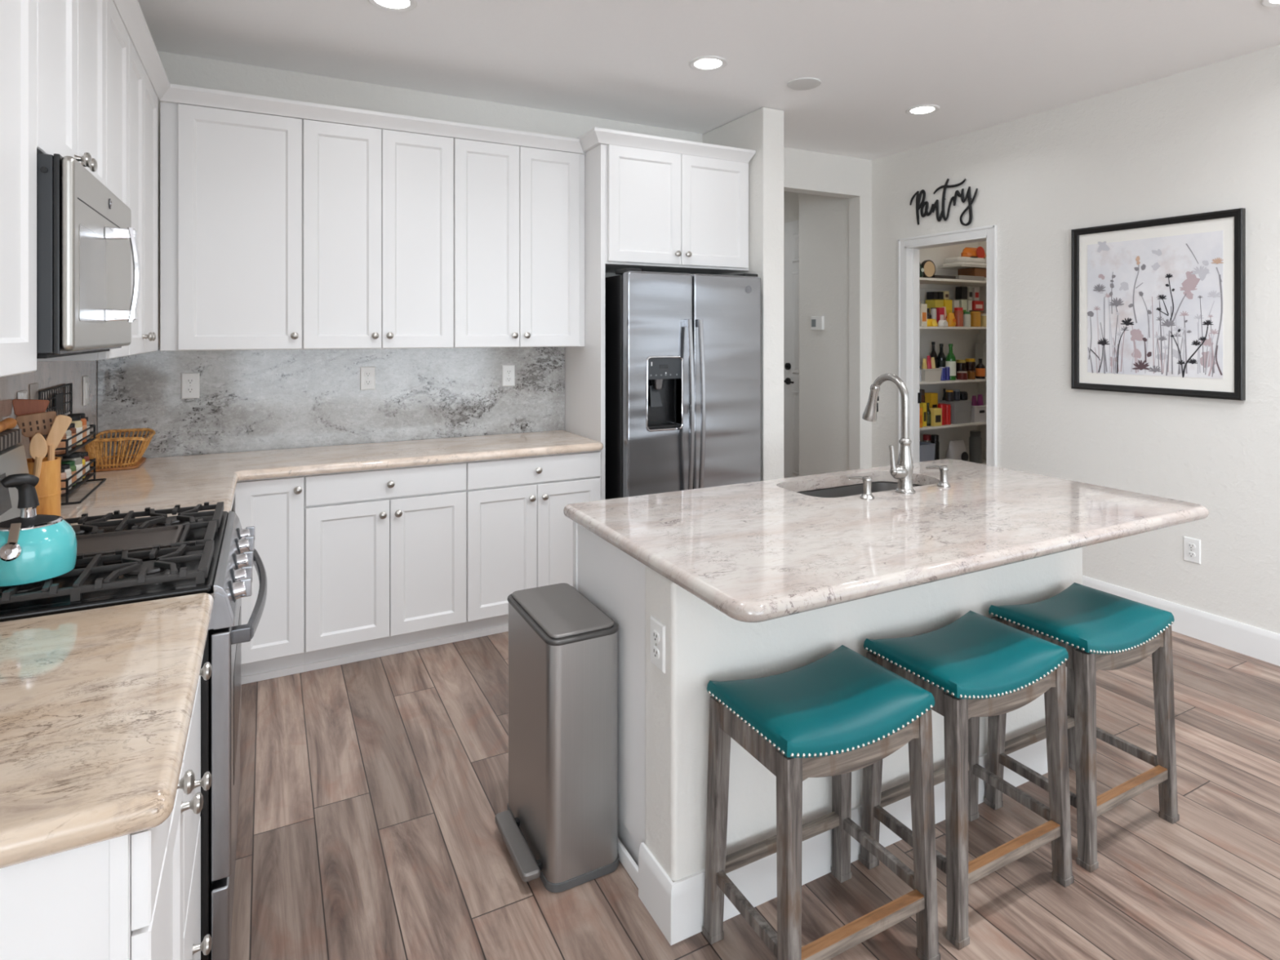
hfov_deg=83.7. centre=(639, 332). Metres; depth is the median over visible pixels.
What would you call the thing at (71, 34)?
upper cabinet
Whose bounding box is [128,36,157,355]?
upper cabinet
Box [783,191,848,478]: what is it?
wall
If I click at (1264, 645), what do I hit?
baseboard
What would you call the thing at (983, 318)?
jar
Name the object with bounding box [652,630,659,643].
receptacle
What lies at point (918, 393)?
door hinge
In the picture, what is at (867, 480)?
soap dispenser
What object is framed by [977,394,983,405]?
packet
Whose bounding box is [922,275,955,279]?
tray
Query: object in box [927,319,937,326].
bag
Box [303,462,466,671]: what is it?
base cabinet
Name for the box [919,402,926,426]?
box
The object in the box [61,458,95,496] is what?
tray
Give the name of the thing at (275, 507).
base cabinet
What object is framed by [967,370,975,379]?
jar
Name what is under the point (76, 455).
spice jar
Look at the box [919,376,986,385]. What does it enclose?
shelf
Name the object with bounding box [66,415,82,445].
spice jar
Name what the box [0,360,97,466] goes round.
backsplash
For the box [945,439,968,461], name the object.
bag
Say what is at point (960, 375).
jar
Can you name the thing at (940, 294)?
box
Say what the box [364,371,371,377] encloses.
receptacle
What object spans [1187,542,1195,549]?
receptacle
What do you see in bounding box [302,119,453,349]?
upper cabinet
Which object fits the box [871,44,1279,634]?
wall
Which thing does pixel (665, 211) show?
upper cabinet
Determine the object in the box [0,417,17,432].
wooden utensil
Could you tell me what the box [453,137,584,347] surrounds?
upper cabinet
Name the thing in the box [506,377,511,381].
receptacle
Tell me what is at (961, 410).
bin
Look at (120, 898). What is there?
base cabinet
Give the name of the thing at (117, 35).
upper cabinet
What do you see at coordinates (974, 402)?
packet
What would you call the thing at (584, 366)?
panel
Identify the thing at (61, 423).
spatula
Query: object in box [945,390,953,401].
jar
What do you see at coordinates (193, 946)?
base cabinet
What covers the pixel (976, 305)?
box
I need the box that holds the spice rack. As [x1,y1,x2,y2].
[38,382,106,505]
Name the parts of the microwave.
trim, door, handle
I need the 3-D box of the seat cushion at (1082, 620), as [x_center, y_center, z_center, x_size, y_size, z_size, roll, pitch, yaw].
[1.357,0.881,2.201,0.441,0.074,0.305,0,0,-28]
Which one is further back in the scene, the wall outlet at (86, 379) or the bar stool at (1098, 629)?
the wall outlet at (86, 379)
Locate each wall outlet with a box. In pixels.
[17,390,26,399]
[83,375,88,405]
[181,372,199,399]
[360,366,375,390]
[502,364,515,386]
[650,615,665,673]
[1183,536,1200,564]
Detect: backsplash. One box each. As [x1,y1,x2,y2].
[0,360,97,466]
[97,346,564,459]
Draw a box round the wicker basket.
[84,427,155,471]
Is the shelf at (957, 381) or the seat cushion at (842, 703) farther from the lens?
the shelf at (957, 381)
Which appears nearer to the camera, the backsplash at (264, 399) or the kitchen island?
the kitchen island
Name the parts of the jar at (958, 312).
lid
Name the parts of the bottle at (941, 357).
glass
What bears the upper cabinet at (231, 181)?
attached to the wall at (180, 69)
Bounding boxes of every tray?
[44,424,95,457]
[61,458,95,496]
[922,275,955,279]
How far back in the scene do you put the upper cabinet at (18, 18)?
1.31 m
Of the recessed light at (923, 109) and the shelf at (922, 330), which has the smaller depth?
the recessed light at (923, 109)
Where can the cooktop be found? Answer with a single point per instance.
(142, 593)
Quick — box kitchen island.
[573,481,1082,945]
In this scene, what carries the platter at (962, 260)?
on the board
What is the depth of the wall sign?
4.72 m
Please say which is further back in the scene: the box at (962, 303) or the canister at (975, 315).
the box at (962, 303)
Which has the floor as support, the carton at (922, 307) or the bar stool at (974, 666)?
the bar stool at (974, 666)
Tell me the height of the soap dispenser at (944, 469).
0.076 m
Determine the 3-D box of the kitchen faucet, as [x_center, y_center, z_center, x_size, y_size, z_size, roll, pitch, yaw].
[0.882,0.356,2.583,0.106,0.415,0.229,0,0,-28]
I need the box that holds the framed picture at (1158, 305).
[1071,208,1245,400]
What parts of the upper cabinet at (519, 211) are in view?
door, knob, knob, door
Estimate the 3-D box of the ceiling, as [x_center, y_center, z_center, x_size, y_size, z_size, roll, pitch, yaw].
[1.515,-1.337,0.341,8.800,0.120,13.600,0,0,-28]
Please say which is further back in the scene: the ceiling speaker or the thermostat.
the thermostat
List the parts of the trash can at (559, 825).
pedal arm, lid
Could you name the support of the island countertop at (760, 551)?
on the kitchen island
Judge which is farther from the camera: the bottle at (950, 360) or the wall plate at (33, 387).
the bottle at (950, 360)
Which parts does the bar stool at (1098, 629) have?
leg, leg, leg, leg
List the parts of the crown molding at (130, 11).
molding, molding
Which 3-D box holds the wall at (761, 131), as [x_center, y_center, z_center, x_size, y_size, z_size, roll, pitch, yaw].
[0.058,0.101,5.420,0.154,2.755,3.048,0,0,-28]
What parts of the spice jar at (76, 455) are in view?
jar lid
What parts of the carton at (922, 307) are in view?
printed panel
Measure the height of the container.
0.232 m
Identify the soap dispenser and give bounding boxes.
[848,475,874,499]
[925,465,951,487]
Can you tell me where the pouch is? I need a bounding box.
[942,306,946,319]
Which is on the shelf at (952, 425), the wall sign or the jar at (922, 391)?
the jar at (922, 391)
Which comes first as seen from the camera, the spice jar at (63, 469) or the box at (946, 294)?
the spice jar at (63, 469)
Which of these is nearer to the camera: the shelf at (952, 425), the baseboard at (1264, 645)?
the baseboard at (1264, 645)
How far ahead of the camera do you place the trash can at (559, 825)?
1.94 m
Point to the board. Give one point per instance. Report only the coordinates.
(955, 267)
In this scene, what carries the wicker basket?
on the countertop at (185, 481)
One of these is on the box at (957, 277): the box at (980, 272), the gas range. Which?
the box at (980, 272)
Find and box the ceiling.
[137,0,1279,160]
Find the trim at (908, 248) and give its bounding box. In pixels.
[897,225,997,466]
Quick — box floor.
[230,631,1279,959]
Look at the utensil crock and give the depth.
2.08 m
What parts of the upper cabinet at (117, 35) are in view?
door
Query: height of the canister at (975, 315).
0.125 m
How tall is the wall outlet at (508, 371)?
0.118 m
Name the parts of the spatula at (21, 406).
handle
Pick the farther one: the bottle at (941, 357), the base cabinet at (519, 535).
the bottle at (941, 357)
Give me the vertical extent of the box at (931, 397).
0.235 m
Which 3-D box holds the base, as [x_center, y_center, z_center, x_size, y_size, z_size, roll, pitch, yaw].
[0.937,0.469,2.521,0.068,0.190,0.068,0,0,-28]
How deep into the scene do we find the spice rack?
2.50 m
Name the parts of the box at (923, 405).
printed panel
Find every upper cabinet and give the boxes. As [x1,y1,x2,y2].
[0,0,36,377]
[36,0,106,186]
[36,0,128,361]
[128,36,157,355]
[160,102,302,351]
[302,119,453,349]
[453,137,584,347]
[604,144,748,275]
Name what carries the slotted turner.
in the utensil crock
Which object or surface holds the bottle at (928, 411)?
on the shelf at (952, 425)
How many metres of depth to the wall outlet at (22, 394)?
2.14 m
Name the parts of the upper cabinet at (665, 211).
door, knob, knob, door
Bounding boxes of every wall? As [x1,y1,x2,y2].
[157,51,871,511]
[702,106,783,480]
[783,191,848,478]
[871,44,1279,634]
[919,240,986,459]
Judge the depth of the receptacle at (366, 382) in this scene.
3.63 m
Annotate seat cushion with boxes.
[706,644,934,757]
[863,610,1068,699]
[988,582,1174,654]
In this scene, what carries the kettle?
on the gas range
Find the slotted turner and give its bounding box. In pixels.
[15,410,56,437]
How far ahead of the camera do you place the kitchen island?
1.90 m
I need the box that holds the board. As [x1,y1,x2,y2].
[937,265,986,269]
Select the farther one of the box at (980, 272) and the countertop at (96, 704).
the box at (980, 272)
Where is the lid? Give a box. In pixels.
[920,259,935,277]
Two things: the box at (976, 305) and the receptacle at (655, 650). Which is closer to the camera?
the receptacle at (655, 650)
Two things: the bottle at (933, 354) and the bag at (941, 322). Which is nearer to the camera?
the bag at (941, 322)
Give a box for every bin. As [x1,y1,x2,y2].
[919,368,942,381]
[939,400,972,424]
[970,404,986,422]
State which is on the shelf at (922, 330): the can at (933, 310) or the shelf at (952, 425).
the can at (933, 310)
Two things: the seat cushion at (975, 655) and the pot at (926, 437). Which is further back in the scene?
the pot at (926, 437)
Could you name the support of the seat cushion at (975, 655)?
on the bar stool at (974, 666)
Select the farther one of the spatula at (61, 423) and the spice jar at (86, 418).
the spice jar at (86, 418)
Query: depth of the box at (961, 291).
5.81 m
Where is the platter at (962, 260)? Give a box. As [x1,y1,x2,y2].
[942,256,986,266]
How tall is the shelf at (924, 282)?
0.055 m
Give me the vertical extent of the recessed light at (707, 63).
0.007 m
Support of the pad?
on the gas range
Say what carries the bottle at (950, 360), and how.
on the shelf at (957, 381)
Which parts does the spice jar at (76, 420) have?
jar lid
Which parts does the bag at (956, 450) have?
printed panel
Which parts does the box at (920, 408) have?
printed panel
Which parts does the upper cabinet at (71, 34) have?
door, knob, knob, door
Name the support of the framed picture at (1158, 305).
attached to the wall at (1204, 139)
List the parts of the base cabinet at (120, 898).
drawer, door, knob, knob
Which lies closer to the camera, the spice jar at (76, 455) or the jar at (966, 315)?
the spice jar at (76, 455)
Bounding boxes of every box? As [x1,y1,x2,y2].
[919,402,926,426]
[919,407,922,427]
[924,392,937,408]
[925,299,943,313]
[926,291,937,299]
[935,291,943,299]
[937,403,945,425]
[942,290,949,299]
[943,299,951,315]
[945,404,951,424]
[951,299,959,312]
[955,275,984,280]
[955,286,967,299]
[955,299,966,311]
[957,267,986,277]
[966,287,972,300]
[966,300,973,311]
[968,287,979,300]
[972,301,983,311]
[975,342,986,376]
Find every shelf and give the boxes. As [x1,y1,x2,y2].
[919,277,986,289]
[919,326,986,333]
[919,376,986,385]
[919,421,986,430]
[968,458,986,464]
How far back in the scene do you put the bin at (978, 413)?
5.68 m
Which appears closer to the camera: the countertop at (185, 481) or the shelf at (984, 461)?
the countertop at (185, 481)
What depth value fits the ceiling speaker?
3.64 m
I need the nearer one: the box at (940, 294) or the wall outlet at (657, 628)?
the wall outlet at (657, 628)
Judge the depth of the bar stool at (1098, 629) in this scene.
2.14 m
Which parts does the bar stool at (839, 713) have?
leg, leg, leg, leg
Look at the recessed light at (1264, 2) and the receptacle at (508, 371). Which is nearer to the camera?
the recessed light at (1264, 2)
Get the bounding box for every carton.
[919,303,927,326]
[928,407,942,426]
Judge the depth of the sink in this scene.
2.83 m
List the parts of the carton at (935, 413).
printed panel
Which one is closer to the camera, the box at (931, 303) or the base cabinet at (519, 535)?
the base cabinet at (519, 535)
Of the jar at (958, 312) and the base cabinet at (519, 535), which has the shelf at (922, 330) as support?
the jar at (958, 312)
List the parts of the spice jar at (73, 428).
jar lid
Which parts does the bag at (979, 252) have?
printed panel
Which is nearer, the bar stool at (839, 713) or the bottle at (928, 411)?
the bar stool at (839, 713)
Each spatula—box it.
[12,399,49,462]
[45,414,71,461]
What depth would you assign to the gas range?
1.59 m
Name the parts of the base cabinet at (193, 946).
drawer, drawer, knob, knob, knob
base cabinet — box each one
[0,761,203,959]
[182,662,211,959]
[233,475,304,684]
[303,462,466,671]
[462,450,600,639]
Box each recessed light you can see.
[367,0,417,11]
[688,55,727,71]
[905,104,939,115]
[1260,0,1279,6]
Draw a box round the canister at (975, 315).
[970,311,980,326]
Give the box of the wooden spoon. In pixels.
[29,433,47,477]
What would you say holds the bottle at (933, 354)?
on the shelf at (957, 381)
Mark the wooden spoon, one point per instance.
(37, 445)
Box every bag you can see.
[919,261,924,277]
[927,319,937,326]
[937,320,948,326]
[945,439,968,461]
[946,312,955,326]
[960,246,986,258]
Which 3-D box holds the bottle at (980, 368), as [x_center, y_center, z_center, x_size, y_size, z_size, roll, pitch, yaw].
[2.730,0.291,5.727,0.071,0.161,0.070,0,0,-28]
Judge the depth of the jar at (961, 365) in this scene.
5.74 m
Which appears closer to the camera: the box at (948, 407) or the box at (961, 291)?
the box at (948, 407)
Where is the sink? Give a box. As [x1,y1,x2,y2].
[798,481,919,497]
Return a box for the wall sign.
[910,178,977,226]
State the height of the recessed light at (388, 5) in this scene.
0.007 m
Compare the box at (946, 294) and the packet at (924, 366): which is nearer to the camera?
the packet at (924, 366)
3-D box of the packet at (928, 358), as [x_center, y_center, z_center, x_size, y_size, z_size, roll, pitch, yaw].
[2.223,0.273,5.494,0.043,0.185,0.048,0,0,-28]
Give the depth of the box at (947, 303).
5.72 m
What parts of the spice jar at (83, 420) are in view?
jar lid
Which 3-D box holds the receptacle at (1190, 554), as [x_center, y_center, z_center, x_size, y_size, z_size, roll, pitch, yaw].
[2.678,1.079,3.467,0.003,0.025,0.033,0,0,-28]
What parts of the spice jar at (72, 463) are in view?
jar lid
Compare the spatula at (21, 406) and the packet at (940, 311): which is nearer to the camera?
the spatula at (21, 406)
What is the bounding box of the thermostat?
[811,315,824,329]
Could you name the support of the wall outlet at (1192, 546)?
attached to the wall at (1204, 139)
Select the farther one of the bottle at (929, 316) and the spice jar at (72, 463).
the bottle at (929, 316)
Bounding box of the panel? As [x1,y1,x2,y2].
[564,144,604,500]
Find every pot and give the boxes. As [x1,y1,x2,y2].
[922,434,931,442]
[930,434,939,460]
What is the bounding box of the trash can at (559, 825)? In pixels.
[494,582,618,893]
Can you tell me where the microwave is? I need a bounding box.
[36,153,141,358]
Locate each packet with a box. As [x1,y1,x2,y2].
[921,358,927,368]
[926,355,932,368]
[930,357,935,368]
[936,307,944,326]
[971,395,977,405]
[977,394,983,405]
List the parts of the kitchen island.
panel trim, shoe trim, baseboard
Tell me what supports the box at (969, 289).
on the box at (969, 303)
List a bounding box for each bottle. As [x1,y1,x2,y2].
[926,402,930,426]
[927,307,931,319]
[929,342,937,368]
[937,343,946,368]
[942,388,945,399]
[945,343,955,380]
[975,358,985,378]
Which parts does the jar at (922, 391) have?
lid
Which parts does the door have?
handle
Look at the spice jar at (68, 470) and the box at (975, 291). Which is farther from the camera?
the box at (975, 291)
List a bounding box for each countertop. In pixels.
[0,592,213,868]
[61,430,603,525]
[563,458,1208,622]
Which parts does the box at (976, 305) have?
printed panel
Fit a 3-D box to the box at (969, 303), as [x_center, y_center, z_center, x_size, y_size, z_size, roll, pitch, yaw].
[2.687,-0.153,5.856,0.059,0.218,0.061,0,0,-28]
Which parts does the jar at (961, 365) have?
lid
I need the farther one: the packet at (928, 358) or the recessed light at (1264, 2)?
the packet at (928, 358)
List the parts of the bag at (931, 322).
printed panel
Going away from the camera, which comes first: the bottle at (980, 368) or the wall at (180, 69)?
the wall at (180, 69)
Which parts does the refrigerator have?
freezer door, dispenser frame, control panel, handle, handle, door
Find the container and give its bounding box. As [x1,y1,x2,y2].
[919,440,935,462]
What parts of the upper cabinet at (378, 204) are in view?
door, knob, knob, door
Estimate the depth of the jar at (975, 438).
5.83 m
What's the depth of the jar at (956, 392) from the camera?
5.64 m
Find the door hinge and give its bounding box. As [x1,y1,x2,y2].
[917,392,920,403]
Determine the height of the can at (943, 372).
0.102 m
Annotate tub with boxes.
[919,369,921,382]
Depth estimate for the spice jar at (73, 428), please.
2.47 m
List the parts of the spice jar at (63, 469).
jar lid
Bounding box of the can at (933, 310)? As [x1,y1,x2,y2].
[930,307,936,319]
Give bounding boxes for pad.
[0,428,22,451]
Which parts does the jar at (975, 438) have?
lid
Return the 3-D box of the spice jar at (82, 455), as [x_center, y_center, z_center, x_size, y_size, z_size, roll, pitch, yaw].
[-2.049,0.490,2.595,0.053,0.084,0.052,0,0,-28]
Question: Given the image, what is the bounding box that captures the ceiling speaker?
[786,77,821,90]
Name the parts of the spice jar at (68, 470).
jar lid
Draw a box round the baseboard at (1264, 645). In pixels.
[1082,575,1279,666]
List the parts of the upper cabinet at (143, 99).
door, knob, knob, door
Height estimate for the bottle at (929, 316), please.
0.143 m
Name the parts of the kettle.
lid knob, lid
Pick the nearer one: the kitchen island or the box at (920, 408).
the kitchen island
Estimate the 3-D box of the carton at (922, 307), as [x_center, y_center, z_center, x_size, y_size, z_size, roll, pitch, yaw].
[2.126,-0.129,5.410,0.063,0.170,0.071,0,0,-28]
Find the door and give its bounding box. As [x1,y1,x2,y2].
[783,220,799,478]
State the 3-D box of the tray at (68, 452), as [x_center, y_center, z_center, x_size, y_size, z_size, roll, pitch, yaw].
[-1.999,0.378,2.504,0.074,0.056,0.427,0,0,-28]
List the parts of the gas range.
clock panel, burner, burner, burner, griddle frame, storage drawer, oven door, control panel, control knob, control knob, control knob, control knob, control knob, handle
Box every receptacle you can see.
[186,378,194,384]
[186,387,194,392]
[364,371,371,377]
[364,379,371,385]
[506,369,511,373]
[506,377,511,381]
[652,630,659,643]
[652,646,659,659]
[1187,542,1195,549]
[1187,551,1195,557]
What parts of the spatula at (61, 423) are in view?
handle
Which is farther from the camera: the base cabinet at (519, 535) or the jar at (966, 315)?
the jar at (966, 315)
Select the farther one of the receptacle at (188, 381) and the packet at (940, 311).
the packet at (940, 311)
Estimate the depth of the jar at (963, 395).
5.67 m
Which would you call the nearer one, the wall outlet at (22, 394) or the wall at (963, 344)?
the wall outlet at (22, 394)
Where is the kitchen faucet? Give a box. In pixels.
[862,373,915,493]
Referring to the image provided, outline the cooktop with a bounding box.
[0,511,228,622]
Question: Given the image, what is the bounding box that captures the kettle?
[0,473,77,586]
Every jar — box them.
[46,433,66,455]
[61,451,82,482]
[61,460,76,486]
[61,463,71,489]
[61,466,66,494]
[65,426,71,450]
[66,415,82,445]
[67,413,86,442]
[69,422,76,448]
[80,451,89,475]
[80,454,85,478]
[84,417,89,439]
[919,389,924,402]
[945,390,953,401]
[952,389,959,400]
[953,307,963,326]
[955,359,966,377]
[956,371,968,379]
[960,391,967,399]
[963,311,970,326]
[964,358,975,372]
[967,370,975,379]
[968,430,982,463]
[980,313,986,326]
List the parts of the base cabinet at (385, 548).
door, knob, drawer, knob, knob, door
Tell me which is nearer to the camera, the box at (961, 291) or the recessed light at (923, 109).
the recessed light at (923, 109)
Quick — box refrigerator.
[604,267,760,499]
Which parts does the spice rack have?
panel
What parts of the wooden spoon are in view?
handle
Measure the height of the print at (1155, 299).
0.711 m
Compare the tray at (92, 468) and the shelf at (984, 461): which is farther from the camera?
the shelf at (984, 461)
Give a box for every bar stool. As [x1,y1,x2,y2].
[702,644,940,959]
[858,610,1074,950]
[984,582,1179,872]
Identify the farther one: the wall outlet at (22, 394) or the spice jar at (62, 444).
the spice jar at (62, 444)
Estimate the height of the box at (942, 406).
0.163 m
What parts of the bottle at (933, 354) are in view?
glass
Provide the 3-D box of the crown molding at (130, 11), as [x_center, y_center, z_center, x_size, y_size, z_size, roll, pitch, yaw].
[-0.168,-1.002,2.553,2.899,0.077,2.560,0,0,-28]
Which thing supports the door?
in the wall at (824, 220)
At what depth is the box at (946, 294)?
5.74 m
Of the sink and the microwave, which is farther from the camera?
the sink
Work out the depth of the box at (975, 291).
5.85 m
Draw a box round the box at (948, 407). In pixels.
[945,404,951,424]
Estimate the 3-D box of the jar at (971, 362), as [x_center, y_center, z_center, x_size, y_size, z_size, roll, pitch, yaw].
[2.694,0.293,5.826,0.082,0.157,0.081,0,0,-28]
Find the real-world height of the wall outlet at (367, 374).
0.118 m
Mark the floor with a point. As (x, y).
(372, 791)
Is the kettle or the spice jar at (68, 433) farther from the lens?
the spice jar at (68, 433)
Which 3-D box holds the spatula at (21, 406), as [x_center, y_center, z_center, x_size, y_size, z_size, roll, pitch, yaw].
[-1.799,0.370,2.107,0.082,0.349,0.039,0,0,-28]
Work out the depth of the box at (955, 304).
5.76 m
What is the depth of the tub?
5.36 m
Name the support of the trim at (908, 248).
attached to the wall at (1204, 139)
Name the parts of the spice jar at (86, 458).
jar lid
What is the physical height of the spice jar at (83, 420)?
0.104 m
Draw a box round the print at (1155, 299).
[1087,230,1223,378]
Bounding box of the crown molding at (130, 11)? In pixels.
[112,0,755,163]
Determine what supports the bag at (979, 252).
on the platter at (962, 260)
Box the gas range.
[0,444,266,959]
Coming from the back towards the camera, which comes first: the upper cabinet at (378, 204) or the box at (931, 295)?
the box at (931, 295)
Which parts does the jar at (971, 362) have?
lid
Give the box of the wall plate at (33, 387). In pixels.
[30,382,38,399]
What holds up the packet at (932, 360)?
in the bin at (927, 375)
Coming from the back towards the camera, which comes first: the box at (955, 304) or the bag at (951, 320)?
the box at (955, 304)
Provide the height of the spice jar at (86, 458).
0.084 m
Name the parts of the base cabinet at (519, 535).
door, knob, drawer, knob, knob, door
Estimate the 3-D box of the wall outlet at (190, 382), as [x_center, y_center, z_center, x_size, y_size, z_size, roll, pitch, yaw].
[-2.067,0.246,3.283,0.072,0.118,0.010,0,0,-28]
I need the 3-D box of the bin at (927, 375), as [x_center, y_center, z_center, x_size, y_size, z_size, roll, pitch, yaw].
[2.207,0.325,5.481,0.198,0.095,0.130,0,0,-28]
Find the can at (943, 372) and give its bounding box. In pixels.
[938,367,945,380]
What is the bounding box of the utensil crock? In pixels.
[26,456,61,515]
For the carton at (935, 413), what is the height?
0.134 m
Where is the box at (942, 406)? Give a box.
[937,403,945,425]

